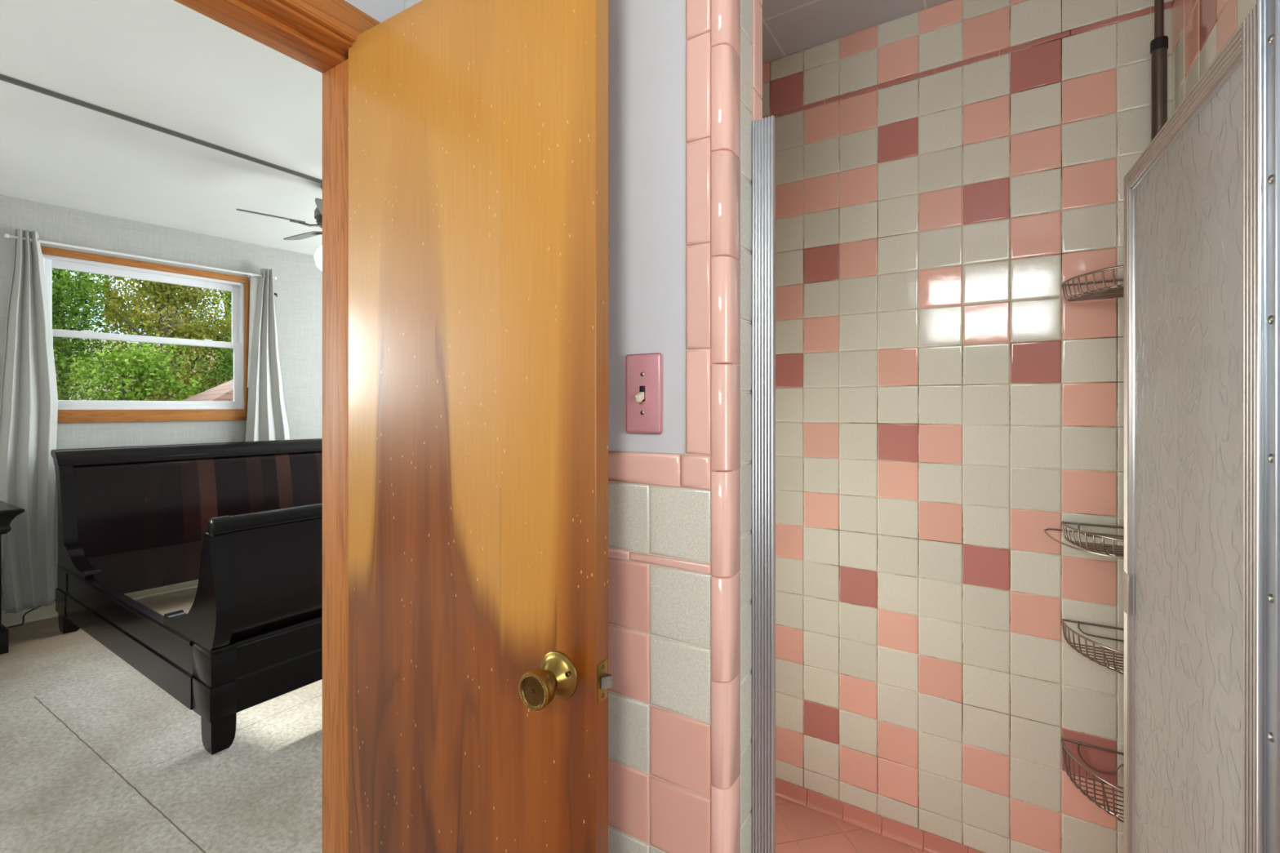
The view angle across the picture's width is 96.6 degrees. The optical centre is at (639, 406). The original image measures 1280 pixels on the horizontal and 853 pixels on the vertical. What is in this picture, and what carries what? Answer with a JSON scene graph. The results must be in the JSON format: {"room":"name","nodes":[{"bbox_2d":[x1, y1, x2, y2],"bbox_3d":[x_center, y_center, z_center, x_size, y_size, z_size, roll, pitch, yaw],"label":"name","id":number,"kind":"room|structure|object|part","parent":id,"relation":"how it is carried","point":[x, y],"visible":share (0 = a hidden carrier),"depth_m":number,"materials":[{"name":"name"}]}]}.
{"room":"bathroom","nodes":[
{"label":"bathroom","id":0,"kind":"room"},
{"bbox_2d":[0,0,322,255],"bbox_3d":[-2.557,-1.252,2.392,4.520,0.050,7.300,0,0,32],"label":"ceiling","id":1,"kind":"structure","parent":0,"point":[165,64],"depth_m":2.43,"materials":[{"name":"paint"}]},
{"bbox_2d":[0,74,322,183],"bbox_3d":[-2.296,-1.220,2.227,0.032,0.011,6.900,0,0,33],"label":"trim","id":2,"kind":"structure","parent":1,"relation":"attached to","point":[2,77],"depth_m":2.47,"materials":[{"name":"paint"}]},
{"bbox_2d":[235,184,322,271],"bbox_3d":[-1.744,-0.983,3.213,0.841,0.489,0.870,0,0,32],"label":"ceiling fan","id":3,"kind":"object","parent":1,"relation":"hanging from","point":[318,211],"visible":0.3,"depth_m":3.12,"materials":[{"name":"silver metal"}]},
{"bbox_3d":[-1.940,-1.003,3.000,0.302,0.032,0.107,0,0,-42],"label":"blade","id":4,"kind":"part","parent":3,"relation":"part of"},
{"bbox_3d":[-1.976,-1.003,3.350,0.303,0.032,0.108,0,0,32],"label":"blade","id":5,"kind":"part","parent":3,"relation":"part of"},
{"bbox_3d":[-1.716,-0.824,3.200,0.200,0.172,0.200,0,0,32],"label":"glass globe","id":6,"kind":"part","parent":3,"relation":"part of","materials":[{"name":"white glass"}]},
{"bbox_3d":[-1.595,-1.003,2.924,0.107,0.032,0.302,0,0,-24],"label":"blade","id":7,"kind":"part","parent":3,"relation":"part of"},
{"bbox_2d":[0,588,322,852],"bbox_3d":[-2.470,1.310,2.337,4.525,0.060,7.300,0,0,32],"label":"floor","id":8,"kind":"structure","parent":0,"point":[96,757],"depth_m":2.04,"materials":[{"name":"beige carpet"}]},
{"bbox_2d":[0,500,24,654],"bbox_3d":[-3.599,0.906,2.811,0.480,0.748,0.692,0,0,32],"label":"nightstand","id":9,"kind":"object","parent":8,"relation":"on","point":[8,512],"visible":1,"depth_m":2.95,"materials":[{"name":"black wood"}]},
{"bbox_2d":[8,600,55,627],"bbox_3d":[-3.598,1.224,3.393,0.033,0.116,0.224,0,0,32],"label":"power cord","id":10,"kind":"object","parent":8,"relation":"on","point":[23,618],"visible":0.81,"depth_m":3.35,"materials":[{"name":"black plastic"}]},
{"bbox_2d":[50,438,322,755],"bbox_3d":[-2.020,0.764,3.352,2.260,1.032,1.634,0,0,34],"label":"sleigh bed","id":11,"kind":"object","parent":8,"relation":"on","point":[243,520],"visible":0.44,"depth_m":2.73,"materials":[{"name":"brown wood"}]},
{"bbox_3d":[-3.241,1.220,3.245,0.101,0.121,0.081,0,0,34],"label":"leg","id":12,"kind":"part","parent":11,"relation":"part of","materials":[{"name":"brown wood"}]},
{"bbox_3d":[-3.104,0.575,3.137,0.640,0.634,0.060,0,0,34],"label":"head post","id":13,"kind":"part","parent":11,"relation":"part of","materials":[{"name":"brown wood"}]},
{"bbox_3d":[-2.478,1.026,2.703,1.855,0.267,0.042,0,0,34],"label":"rail","id":14,"kind":"part","parent":11,"relation":"part of","materials":[{"name":"brown wood"}]},
{"bbox_3d":[-2.744,0.991,3.834,0.035,0.248,1.517,0,0,38],"label":"headboard panel","id":15,"kind":"part","parent":11,"relation":"part of","materials":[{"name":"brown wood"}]},
{"bbox_3d":[-2.847,0.290,3.902,0.148,0.084,1.644,0,0,38],"label":"headboard rail","id":16,"kind":"part","parent":11,"relation":"part of","materials":[{"name":"brown wood"}]},
{"bbox_3d":[-2.783,0.591,3.860,0.129,0.557,1.524,0,0,38],"label":"headboard panel","id":17,"kind":"part","parent":11,"relation":"part of","materials":[{"name":"brown wood"}]},
{"bbox_3d":[-1.723,0.680,2.217,0.510,0.425,0.056,0,0,34],"label":"foot post","id":18,"kind":"part","parent":11,"relation":"part of","materials":[{"name":"brown wood"}]},
{"bbox_3d":[-1.585,1.220,2.145,0.089,0.121,0.081,0,0,34],"label":"leg","id":19,"kind":"part","parent":11,"relation":"part of","materials":[{"name":"brown wood"}]},
{"bbox_3d":[-1.143,0.681,2.770,0.076,0.422,1.520,0,0,34],"label":"footboard panel","id":20,"kind":"part","parent":11,"relation":"part of","materials":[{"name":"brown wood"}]},
{"bbox_3d":[-1.140,1.026,2.769,0.042,0.267,1.464,0,0,34],"label":"foot rail","id":21,"kind":"part","parent":11,"relation":"part of","materials":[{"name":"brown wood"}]},
{"bbox_2d":[0,194,322,610],"bbox_3d":[-3.738,-0.045,3.390,0.160,2.750,8.400,0,0,38],"label":"wall","id":22,"kind":"structure","parent":0,"point":[298,285],"depth_m":3.98,"materials":[{"name":"grey paint"}]},
{"bbox_2d":[1,579,198,626],"bbox_3d":[-3.666,1.232,3.332,0.026,0.095,8.000,0,0,38],"label":"baseboard","id":23,"kind":"structure","parent":22,"relation":"attached to","point":[41,613],"depth_m":3.46,"materials":[{"name":"beige paint"}]},
{"bbox_2d":[4,233,276,280],"bbox_3d":[-3.237,-0.975,3.838,0.068,0.060,1.401,0,0,38],"label":"curtain rod","id":24,"kind":"object","parent":22,"relation":"attached to","point":[6,235],"visible":0.77,"depth_m":3.73,"materials":[{"name":"white metal"}]},
{"bbox_2d":[0,228,57,613],"bbox_3d":[-3.590,0.079,3.340,0.080,2.222,0.257,0,0,38],"label":"curtain","id":25,"kind":"object","parent":24,"relation":"hanging from","point":[28,397],"visible":0.98,"depth_m":3.33,"materials":[{"name":"grey fabric"}]},
{"bbox_2d":[245,268,289,441],"bbox_3d":[-2.815,0.076,4.332,0.092,2.228,0.390,0,0,38],"label":"curtain","id":26,"kind":"object","parent":24,"relation":"hanging from","point":[266,418],"visible":0.56,"depth_m":4.29,"materials":[{"name":"grey fabric"}]},
{"bbox_2d":[40,245,248,422],"bbox_3d":[-3.312,-0.430,3.864,0.118,1.065,1.110,0,0,38],"label":"window","id":27,"kind":"structure","parent":22,"relation":"attached to","point":[68,411],"depth_m":3.87,"materials":[{"name":"brown wood"}]},
{"bbox_3d":[-3.326,-0.666,3.873,0.030,0.469,1.018,0,0,38],"label":"sash","id":28,"kind":"part","parent":27,"relation":"part of","materials":[{"name":"white plastic"}]},
{"bbox_3d":[-3.296,-0.236,3.849,0.030,0.472,1.018,0,0,38],"label":"sash","id":29,"kind":"part","parent":27,"relation":"part of","materials":[{"name":"white plastic"}]},
{"bbox_3d":[-2.937,-0.449,4.257,0.018,0.941,0.028,0,0,38],"label":"casing","id":30,"kind":"part","parent":27,"relation":"part of","materials":[{"name":"brown wood"}]},
{"bbox_2d":[344,0,404,22],"bbox_3d":[-0.554,-0.035,1.240,0.115,2.670,7.700,0,0,32],"label":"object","id":31,"kind":"structure","parent":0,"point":[380,11],"depth_m":1.17,"materials":[{"name":"white paint"}]},
{"bbox_2d":[404,0,762,852],"bbox_3d":[-0.151,0.027,1.073,0.745,2.506,0.146,0,0,32],"label":"wall","id":32,"kind":"structure","parent":0,"point":[685,77],"depth_m":0.86,"materials":[{"name":"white tile"}]},
{"bbox_2d":[173,0,380,852],"bbox_3d":[-0.766,0.252,0.896,0.136,2.057,0.772,0,0,32],"label":"door frame","id":33,"kind":"structure","parent":32,"relation":"attached to","point":[317,34],"depth_m":1.15,"materials":[{"name":"brown wood"}]},
{"bbox_3d":[-0.716,-0.744,0.864,0.016,0.066,0.772,0,0,32],"label":"head casing","id":34,"kind":"part","parent":33,"relation":"part of","materials":[{"name":"brown wood"}]},
{"bbox_2d":[348,0,612,852],"bbox_3d":[-0.306,0.273,0.983,0.606,1.990,0.155,0,0,30],"label":"door","id":35,"kind":"structure","parent":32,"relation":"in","point":[479,679],"depth_m":0.94,"materials":[{"name":"orange wood"}]},
{"bbox_3d":[-0.151,0.403,0.806,0.045,0.045,0.005,0,0,31],"label":"knob","id":36,"kind":"part","parent":35,"relation":"part of","materials":[{"name":"gold metal"}]},
{"bbox_3d":[-0.142,0.403,0.821,0.053,0.053,0.039,0,0,30],"label":"knob","id":37,"kind":"part","parent":35,"relation":"part of","materials":[{"name":"gold metal"}]},
{"bbox_3d":[-0.055,0.403,0.836,0.002,0.057,0.025,0,0,31],"label":"latch plate","id":38,"kind":"part","parent":35,"relation":"part of","materials":[{"name":"gold metal"}]},
{"bbox_2d":[625,352,662,434],"bbox_3d":[0.001,-0.020,0.883,0.067,0.124,0.022,0,0,32],"label":"light switch","id":39,"kind":"object","parent":32,"relation":"attached to","point":[643,371],"visible":1,"depth_m":0.88,"materials":[{"name":"pink plastic"}]},
{"bbox_2d":[751,115,775,852],"bbox_3d":[0.192,0.387,0.888,0.036,1.667,0.010,0,0,32],"label":"metal strip","id":40,"kind":"object","parent":32,"relation":"attached to","point":[763,130],"visible":1,"depth_m":0.88,"materials":[{"name":"metal"}]},
{"bbox_2d":[775,795,927,852],"bbox_3d":[0.440,1.292,1.235,1.259,0.076,1.039,0,0,32],"label":"floor","id":41,"kind":"structure","parent":0,"point":[799,828],"depth_m":1.67,"materials":[{"name":"tile"}]},
{"bbox_2d":[1044,0,1168,822],"bbox_3d":[1.073,0.064,1.296,0.245,2.380,0.244,0,0,32],"label":"shower caddy","id":42,"kind":"object","parent":41,"relation":"on","point":[1159,45],"visible":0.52,"depth_m":1.31,"materials":[{"name":"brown metal"}]},
{"bbox_2d":[1044,520,1124,559],"bbox_3d":[1.073,0.311,1.296,0.244,0.052,0.243,0,0,32],"label":"basket","id":43,"kind":"object","parent":42,"relation":"on","point":[1102,550],"depth_m":1.35,"materials":[{"name":"silver metal"}]},
{"bbox_2d":[1061,737,1124,822],"bbox_3d":[1.098,0.874,1.301,0.209,0.083,0.208,0,0,32],"label":"basket","id":44,"kind":"object","parent":42,"relation":"on","point":[1103,781],"depth_m":1.35,"materials":[{"name":"silver metal"}]},
{"bbox_2d":[1061,618,1124,674],"bbox_3d":[1.098,0.561,1.301,0.209,0.059,0.208,0,0,32],"label":"basket","id":45,"kind":"object","parent":42,"relation":"on","point":[1068,640],"depth_m":1.35,"materials":[{"name":"silver metal"}]},
{"bbox_2d":[1061,264,1124,301],"bbox_3d":[1.098,-0.287,1.301,0.209,0.053,0.208,0,0,32],"label":"basket","id":46,"kind":"object","parent":42,"relation":"on","point":[1112,292],"depth_m":1.34,"materials":[{"name":"silver metal"}]},
{"bbox_2d":[761,0,951,63],"bbox_3d":[0.542,-1.151,0.099,3.190,0.050,3.048,0,0,32],"label":"ceiling","id":47,"kind":"structure","parent":0,"point":[789,27],"depth_m":1.65,"materials":[{"name":"white paint"}]},
{"bbox_2d":[761,0,1172,852],"bbox_3d":[0.744,0.037,1.715,1.459,2.526,0.103,0,0,32],"label":"wall","id":48,"kind":"structure","parent":0,"point":[943,405],"depth_m":1.57,"materials":[{"name":"tile"}]},
{"bbox_2d":[775,777,983,852],"bbox_3d":[0.698,1.230,1.677,1.294,0.049,0.014,0,0,32],"label":"baseboard","id":49,"kind":"structure","parent":48,"relation":"attached to","point":[892,829],"depth_m":1.69,"materials":[{"name":"tile"}]},
{"bbox_2d":[1171,0,1256,113],"bbox_3d":[1.076,0.037,0.973,0.103,2.526,1.000,0,0,32],"label":"wall","id":50,"kind":"structure","parent":0,"point":[1201,28],"depth_m":1.16,"materials":[{"name":"tile"}]},
{"bbox_3d":[1.353,0.027,0.119,1.642,2.506,0.146,0,0,32],"label":"wall","id":51,"kind":"structure","parent":0,"visible":0},
{"bbox_2d":[1256,0,1279,852],"bbox_3d":[0.651,0.356,0.574,0.035,1.727,0.030,0,0,32],"label":"shower door frame","id":52,"kind":"structure","parent":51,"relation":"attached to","point":[1268,11],"depth_m":0.58,"materials":[{"name":"metal"}]},
{"bbox_2d":[1122,4,1256,852],"bbox_3d":[0.787,0.383,0.828,0.031,1.614,0.546,0,0,29],"label":"shower door","id":53,"kind":"structure","parent":52,"relation":"attached to","point":[1189,571],"depth_m":0.76,"materials":[{"name":"beige glass"}]},
{"bbox_3d":[0.885,0.339,1.038,0.003,0.074,0.037,0,0,28],"label":"door pull","id":54,"kind":"part","parent":53,"relation":"part of","materials":[{"name":"silver metal"}]},
{"bbox_3d":[0.781,-0.408,0.822,0.025,0.031,0.456,0,0,28],"label":"rail","id":55,"kind":"part","parent":53,"relation":"part of","materials":[{"name":"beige metal"}]},
{"label":"outside","id":56,"kind":"structure","parent":0,"visible":0},
{"bbox_2d":[53,337,225,400],"bbox_3d":[-12.573,-0.153,18.635,30.000,6.453,50.000,0,0,32],"label":"ground","id":57,"kind":"structure","parent":56,"point":[104,389],"depth_m":23.37,"materials":[{"name":"green plant"}]},
{"bbox_2d":[53,357,61,387],"bbox_3d":[-9.813,0.827,8.414,1.769,4.221,1.783,0,0,32],"label":"leafy tree","id":58,"kind":"object","parent":57,"relation":"on","point":[55,358],"visible":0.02,"depth_m":9.03,"materials":[{"name":"green plant"}]},
{"bbox_2d":[52,268,88,399],"bbox_3d":[-11.640,-1.318,10.405,2.294,6.884,2.311,0,0,32],"label":"leafy tree","id":59,"kind":"object","parent":57,"relation":"on","point":[56,299],"visible":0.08,"depth_m":10.96,"materials":[{"name":"green plant"}]},
{"bbox_2d":[52,268,111,400],"bbox_3d":[-14.045,-2.627,12.937,2.960,7.770,3.017,0,0,32],"label":"leafy tree","id":60,"kind":"object","parent":57,"relation":"on","point":[91,286],"visible":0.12,"depth_m":13.33,"materials":[{"name":"green plant"}]},
{"bbox_2d":[52,268,150,399],"bbox_3d":[-16.744,-2.956,16.532,4.063,8.077,4.060,0,0,-3],"label":"leafy tree","id":61,"kind":"object","parent":57,"relation":"on","point":[64,351],"visible":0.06,"depth_m":16.41,"materials":[{"name":"green plant"}]},
{"bbox_2d":[68,329,202,400],"bbox_3d":[-8.797,0.707,10.027,1.758,4.159,1.797,0,0,32],"label":"bush","id":62,"kind":"object","parent":57,"relation":"on","point":[133,362],"visible":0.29,"depth_m":9.76,"materials":[{"name":"green plant"}]},
{"bbox_2d":[102,275,226,400],"bbox_3d":[-10.315,-1.130,12.470,2.074,6.512,2.112,0,0,32],"label":"leafy tree","id":63,"kind":"object","parent":57,"relation":"on","point":[165,324],"visible":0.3,"depth_m":12.28,"materials":[{"name":"green plant"}]},
{"bbox_2d":[107,277,233,400],"bbox_3d":[-12.472,-2.114,15.422,2.875,6.892,2.862,0,0,4],"label":"leafy tree","id":64,"kind":"object","parent":57,"relation":"on","point":[222,328],"visible":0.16,"depth_m":15.11,"materials":[{"name":"green plant"}]},
{"bbox_2d":[151,288,233,388],"bbox_3d":[-14.488,-3.723,20.082,4.254,8.818,4.307,0,0,32],"label":"leafy tree","id":65,"kind":"object","parent":57,"relation":"on","point":[212,295],"visible":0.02,"depth_m":19.84,"materials":[{"name":"green plant"}]},
{"bbox_2d":[182,379,233,401],"bbox_3d":[-5.186,1.015,8.999,4.100,3.930,4.100,0,0,45],"label":"house","id":66,"kind":"structure","parent":57,"relation":"on","point":[224,392],"depth_m":7.77,"materials":[{"name":"brown"}]},
{"bbox_2d":[195,330,233,393],"bbox_3d":[-8.271,0.513,12.175,1.954,4.732,2.005,0,0,32],"label":"leafy tree","id":67,"kind":"object","parent":57,"relation":"on","point":[228,356],"visible":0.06,"depth_m":11.67,"materials":[{"name":"green plant"}]},
{"bbox_2d":[215,289,233,381],"bbox_3d":[-9.325,-1.585,14.448,2.367,7.310,2.411,0,0,32],"label":"leafy tree","id":68,"kind":"object","parent":57,"relation":"on","point":[229,297],"visible":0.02,"depth_m":14.07,"materials":[{"name":"green plant"}]}
]}

